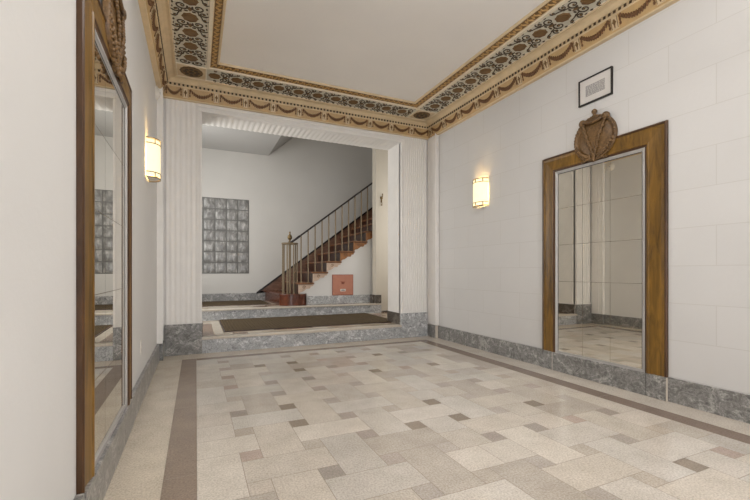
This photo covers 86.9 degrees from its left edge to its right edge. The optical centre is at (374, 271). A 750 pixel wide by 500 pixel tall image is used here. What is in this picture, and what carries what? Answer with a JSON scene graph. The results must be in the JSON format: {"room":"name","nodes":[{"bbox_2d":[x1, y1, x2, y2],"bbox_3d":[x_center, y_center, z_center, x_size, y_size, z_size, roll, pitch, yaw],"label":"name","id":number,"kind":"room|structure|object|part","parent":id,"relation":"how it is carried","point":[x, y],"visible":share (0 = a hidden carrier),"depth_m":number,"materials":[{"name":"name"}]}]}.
{"room":"building lobby","nodes":[
{"label":"building lobby","id":0,"kind":"room"},
{"bbox_2d":[0,0,156,499],"bbox_3d":[-1.130,-0.700,1.250,0.150,3.800,8.410,0,0,-24],"label":"wall","id":1,"kind":"structure","parent":0,"point":[38,37],"depth_m":1.26,"materials":[{"name":"paint"}]},
{"bbox_2d":[76,0,131,494],"bbox_3d":[-1.443,-0.363,2.212,0.069,2.526,1.328,0,0,-24],"label":"wall mirror","id":2,"kind":"object","parent":1,"relation":"attached to","point":[103,89],"visible":1,"depth_m":1.96,"materials":[{"name":"brown wood"}]},
{"bbox_2d":[95,44,123,457],"bbox_3d":[-1.470,-0.097,2.200,0.004,1.946,0.897,0,0,-24],"label":"mirror glass","id":3,"kind":"object","parent":2,"relation":"attached to","point":[109,103],"depth_m":2.14,"materials":[{"name":"white"}]},
{"bbox_3d":[-1.465,-0.102,2.202,0.022,2.005,0.968,0,0,-24],"label":"silver frame","id":4,"kind":"part","parent":2,"relation":"part of","materials":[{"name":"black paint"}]},
{"bbox_2d":[116,63,120,76],"bbox_3d":[-1.435,-1.130,2.216,0.027,0.080,0.050,0,0,-24],"label":"carved ornament","id":5,"kind":"object","parent":2,"relation":"attached to","point":[118,71],"depth_m":2.21,"materials":[{"name":"brown wood"}]},
{"bbox_2d":[73,341,164,499],"bbox_3d":[-1.028,0.998,1.291,0.070,0.205,8.400,0,0,-24],"label":"baseboard","id":6,"kind":"structure","parent":1,"relation":"attached to","point":[96,488],"depth_m":2.31,"materials":[{"name":"grey stone"}]},
{"bbox_2d":[146,136,160,181],"bbox_3d":[-2.185,-1.097,3.918,0.123,0.385,0.266,0,0,-24],"label":"wall sconce","id":7,"kind":"object","parent":1,"relation":"attached to","point":[153,147],"visible":1,"depth_m":3.82,"materials":[{"name":"beige glass"}]},
{"bbox_2d":[147,177,158,180],"bbox_3d":[-2.189,-0.913,3.916,0.107,0.001,0.244,0,0,-24],"label":"diffuser","id":8,"kind":"object","parent":7,"relation":"attached to","point":[149,178],"depth_m":3.93,"materials":[{"name":"white glass"}]},
{"bbox_2d":[157,87,162,343],"bbox_3d":[-2.705,-0.695,4.994,0.069,3.170,0.270,0,0,-24],"label":"trim","id":9,"kind":"structure","parent":1,"relation":"attached to","point":[160,99],"depth_m":4.88,"materials":[{"name":"white paint"}]},
{"bbox_2d":[138,0,226,94],"bbox_3d":[-0.745,-2.395,1.430,0.700,0.290,8.420,0,0,-24],"label":"trim","id":10,"kind":"structure","parent":1,"relation":"attached to","point":[184,37],"depth_m":4.11,"materials":[{"name":"beige metal"}]},
{"bbox_3d":[-2.279,-2.477,4.925,0.345,0.017,0.350,0,0,-24],"label":"corner rosette panel","id":11,"kind":"part","parent":10,"relation":"part of","materials":[{"name":"beige metal"}]},
{"bbox_2d":[202,125,292,155],"bbox_3d":[-2.368,-3.335,7.703,3.710,1.120,3.408,0,0,-24],"label":"ceiling","id":12,"kind":"structure","parent":0,"point":[213,137],"depth_m":8.46,"materials":[{"name":"paint"}]},
{"bbox_2d":[202,137,371,293],"bbox_3d":[-2.153,-1.450,9.754,5.990,5.100,0.150,0,0,-24],"label":"wall","id":13,"kind":"structure","parent":0,"point":[291,189],"depth_m":9.65,"materials":[{"name":"paint"}]},
{"bbox_2d":[202,197,248,273],"bbox_3d":[-3.521,-0.812,9.047,1.235,1.725,0.052,0,0,-24],"label":"window","id":14,"kind":"structure","parent":13,"relation":"in","point":[225,222],"depth_m":9.08,"materials":[{"name":"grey glass"}]},
{"bbox_2d":[202,290,264,301],"bbox_3d":[-3.688,0.565,8.961,2.340,0.240,0.030,0,0,-24],"label":"baseboard","id":15,"kind":"structure","parent":13,"relation":"attached to","point":[223,296],"depth_m":9.14,"materials":[{"name":"grey stone"}]},
{"bbox_2d":[163,98,427,340],"bbox_3d":[-0.658,-1.400,6.323,5.890,5.000,0.514,0,0,-24],"label":"wall","id":16,"kind":"structure","parent":0,"point":[183,121],"depth_m":5.64,"materials":[{"name":"white paint"}]},
{"bbox_3d":[-2.550,-0.782,5.236,0.376,2.955,0.030,0,0,-24],"label":"fluted panel","id":17,"kind":"part","parent":16,"relation":"part of","materials":[{"name":"white paint"}]},
{"bbox_2d":[163,62,428,139],"bbox_3d":[-0.786,-2.395,5.648,4.100,0.290,0.700,0,0,-24],"label":"trim","id":18,"kind":"structure","parent":16,"relation":"attached to","point":[225,85],"depth_m":5.57,"materials":[{"name":"beige metal"}]},
{"bbox_2d":[165,311,426,355],"bbox_3d":[-1.019,0.897,6.168,3.964,0.405,0.520,0,0,-24],"label":"baseboard","id":19,"kind":"structure","parent":16,"relation":"attached to","point":[180,339],"depth_m":5.27,"materials":[{"name":"grey stone"}]},
{"bbox_3d":[0.669,-0.782,6.691,0.439,2.955,0.030,0,0,-24],"label":"fluted panel","id":20,"kind":"part","parent":16,"relation":"part of","materials":[{"name":"white paint"}]},
{"bbox_2d":[202,300,394,335],"bbox_3d":[-1.350,0.917,7.917,5.740,0.465,3.860,0,0,-24],"label":"floor","id":21,"kind":"structure","parent":0,"point":[213,327],"depth_m":6.39,"materials":[{"name":"stone"}]},
{"bbox_2d":[202,300,269,305],"bbox_3d":[-3.319,0.678,8.399,1.970,0.012,1.200,0,0,-24],"label":"floor mat","id":22,"kind":"object","parent":21,"relation":"on","point":[243,302],"visible":0.72,"depth_m":8.33,"materials":[{"name":"brown carpet"}]},
{"bbox_2d":[202,303,381,320],"bbox_3d":[-1.920,0.785,7.648,4.480,0.199,0.120,0,0,-24],"label":"marble step","id":23,"kind":"structure","parent":21,"relation":"on","point":[282,311],"depth_m":7.70,"materials":[{"name":"beige stone"}]},
{"bbox_2d":[219,313,389,331],"bbox_3d":[-1.196,0.878,7.064,2.900,0.012,1.540,0,0,-24],"label":"floor mat","id":24,"kind":"object","parent":21,"relation":"on","point":[248,324],"visible":0.96,"depth_m":6.89,"materials":[{"name":"brown carpet"}]},
{"bbox_2d":[256,207,371,305],"bbox_3d":[-0.780,-0.744,9.277,3.620,2.858,1.846,0,0,-24],"label":"staircase","id":25,"kind":"structure","parent":21,"relation":"on","point":[357,261],"depth_m":8.65,"materials":[{"name":"brown wood"}]},
{"bbox_2d":[281,183,371,293],"bbox_3d":[-0.691,-1.042,8.697,2.696,2.995,0.361,0,0,-24],"label":"stair railing","id":26,"kind":"object","parent":25,"relation":"on","point":[289,237],"visible":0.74,"depth_m":8.28,"materials":[{"name":"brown metal"}]},
{"bbox_3d":[-1.768,-0.072,8.222,0.044,1.055,0.044,0,0,-24],"label":"newel post","id":27,"kind":"part","parent":26,"relation":"part of","materials":[{"name":"grey metal"}]},
{"bbox_3d":[-0.597,-1.554,8.655,2.559,1.972,0.205,0,0,-24],"label":"handrail","id":28,"kind":"part","parent":26,"relation":"part of","materials":[{"name":"brown wood"}]},
{"bbox_3d":[-0.205,-0.529,8.741,2.973,2.427,0.100,0,0,-24],"label":"spandrel panel","id":29,"kind":"part","parent":25,"relation":"part of","materials":[{"name":"paint"}]},
{"bbox_2d":[332,274,352,295],"bbox_3d":[-0.684,0.288,8.451,0.474,0.444,0.035,0,0,-24],"label":"access panel","id":30,"kind":"object","parent":25,"relation":"attached to","point":[342,284],"visible":1,"depth_m":8.44,"materials":[{"name":"red metal"}]},
{"bbox_2d":[372,148,387,310],"bbox_3d":[0.630,-1.400,8.888,1.430,5.000,0.180,0,0,-24],"label":"wall partition","id":31,"kind":"structure","parent":0,"point":[379,156],"depth_m":8.58,"materials":[{"name":"beige paint"}]},
{"bbox_2d":[308,294,387,311],"bbox_3d":[-0.046,0.695,8.594,2.805,0.380,0.300,0,0,-24],"label":"baseboard","id":32,"kind":"structure","parent":31,"relation":"attached to","point":[337,299],"depth_m":8.45,"materials":[{"name":"grey stone"}]},
{"bbox_2d":[220,0,544,101],"bbox_3d":[0.804,-2.560,2.130,4.100,0.080,8.420,0,0,-24],"label":"ceiling","id":33,"kind":"structure","parent":0,"point":[400,49],"depth_m":4.25,"materials":[{"name":"paint"}]},
{"bbox_2d":[103,336,749,499],"bbox_3d":[0.816,1.160,2.103,4.300,0.120,8.560,0,0,-24],"label":"floor","id":34,"kind":"structure","parent":0,"point":[422,417],"depth_m":2.72,"materials":[{"name":"tile"}]},
{"bbox_2d":[202,324,401,352],"bbox_3d":[-0.959,0.993,5.967,3.019,0.214,0.120,0,0,-24],"label":"marble step","id":35,"kind":"structure","parent":34,"relation":"on","point":[235,342],"depth_m":5.84,"materials":[{"name":"beige stone"}]},
{"bbox_2d":[437,0,749,394],"bbox_3d":[2.743,-0.700,3.001,0.150,3.800,8.410,0,0,-24],"label":"wall","id":36,"kind":"structure","parent":0,"point":[686,65],"depth_m":3.43,"materials":[{"name":"paint"}]},
{"bbox_2d":[427,133,438,324],"bbox_3d":[0.972,-0.695,6.656,0.066,3.170,0.270,0,0,-24],"label":"trim","id":37,"kind":"structure","parent":36,"relation":"attached to","point":[432,143],"depth_m":6.60,"materials":[{"name":"white paint"}]},
{"bbox_2d":[472,177,488,207],"bbox_3d":[1.450,-1.097,5.528,0.123,0.385,0.266,0,0,-24],"label":"wall sconce","id":38,"kind":"object","parent":36,"relation":"attached to","point":[480,186],"visible":1,"depth_m":5.44,"materials":[{"name":"white glass"}]},
{"bbox_2d":[407,0,679,137],"bbox_3d":[2.353,-2.395,2.830,0.700,0.290,8.420,0,0,-24],"label":"trim","id":39,"kind":"structure","parent":36,"relation":"attached to","point":[555,33],"depth_m":4.38,"materials":[{"name":"beige metal"}]},
{"bbox_3d":[0.744,-2.477,6.291,0.345,0.017,0.350,0,0,-24],"label":"corner rosette panel","id":40,"kind":"part","parent":39,"relation":"part of","materials":[{"name":"beige metal"}]},
{"bbox_2d":[427,324,749,423],"bbox_3d":[2.645,0.998,2.952,0.068,0.205,8.399,0,0,-24],"label":"baseboard","id":41,"kind":"structure","parent":36,"relation":"attached to","point":[734,405],"depth_m":3.70,"materials":[{"name":"grey stone"}]},
{"bbox_2d":[578,66,612,107],"bbox_3d":[2.208,-1.843,3.974,0.022,0.268,0.368,0,0,-24],"label":"framed notice","id":42,"kind":"object","parent":36,"relation":"attached to","point":[598,86],"visible":1,"depth_m":3.96,"materials":[{"name":"white paper"}]},
{"bbox_2d":[586,78,604,96],"bbox_3d":[2.209,-1.843,3.974,0.001,0.109,0.210,0,0,-24],"label":"print","id":43,"kind":"object","parent":42,"relation":"attached to","point":[595,87],"depth_m":3.97},
{"bbox_2d":[542,109,667,376],"bbox_3d":[2.189,-0.363,3.957,0.069,2.526,1.328,0,0,-24],"label":"wall mirror","id":44,"kind":"object","parent":36,"relation":"attached to","point":[605,199],"visible":1,"depth_m":3.85,"materials":[{"name":"brown wood"}]},
{"bbox_3d":[2.130,-1.514,4.067,0.046,0.076,0.076,0,0,-24],"label":"shoulder knob","id":45,"kind":"part","parent":44,"relation":"part of","materials":[{"name":"brown wood"}]},
{"bbox_3d":[2.211,-0.102,3.966,0.022,2.005,0.968,0,0,-24],"label":"silver frame","id":46,"kind":"part","parent":44,"relation":"part of","materials":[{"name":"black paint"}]},
{"bbox_2d":[559,152,641,368],"bbox_3d":[2.215,-0.097,3.969,0.004,1.946,0.897,0,0,-24],"label":"mirror glass","id":47,"kind":"object","parent":44,"relation":"attached to","point":[600,202],"depth_m":3.90,"materials":[{"name":"white"}]},
{"bbox_3d":[2.233,-1.514,3.839,0.046,0.076,0.076,0,0,-24],"label":"shoulder knob","id":48,"kind":"part","parent":44,"relation":"part of","materials":[{"name":"brown wood"}]}
]}

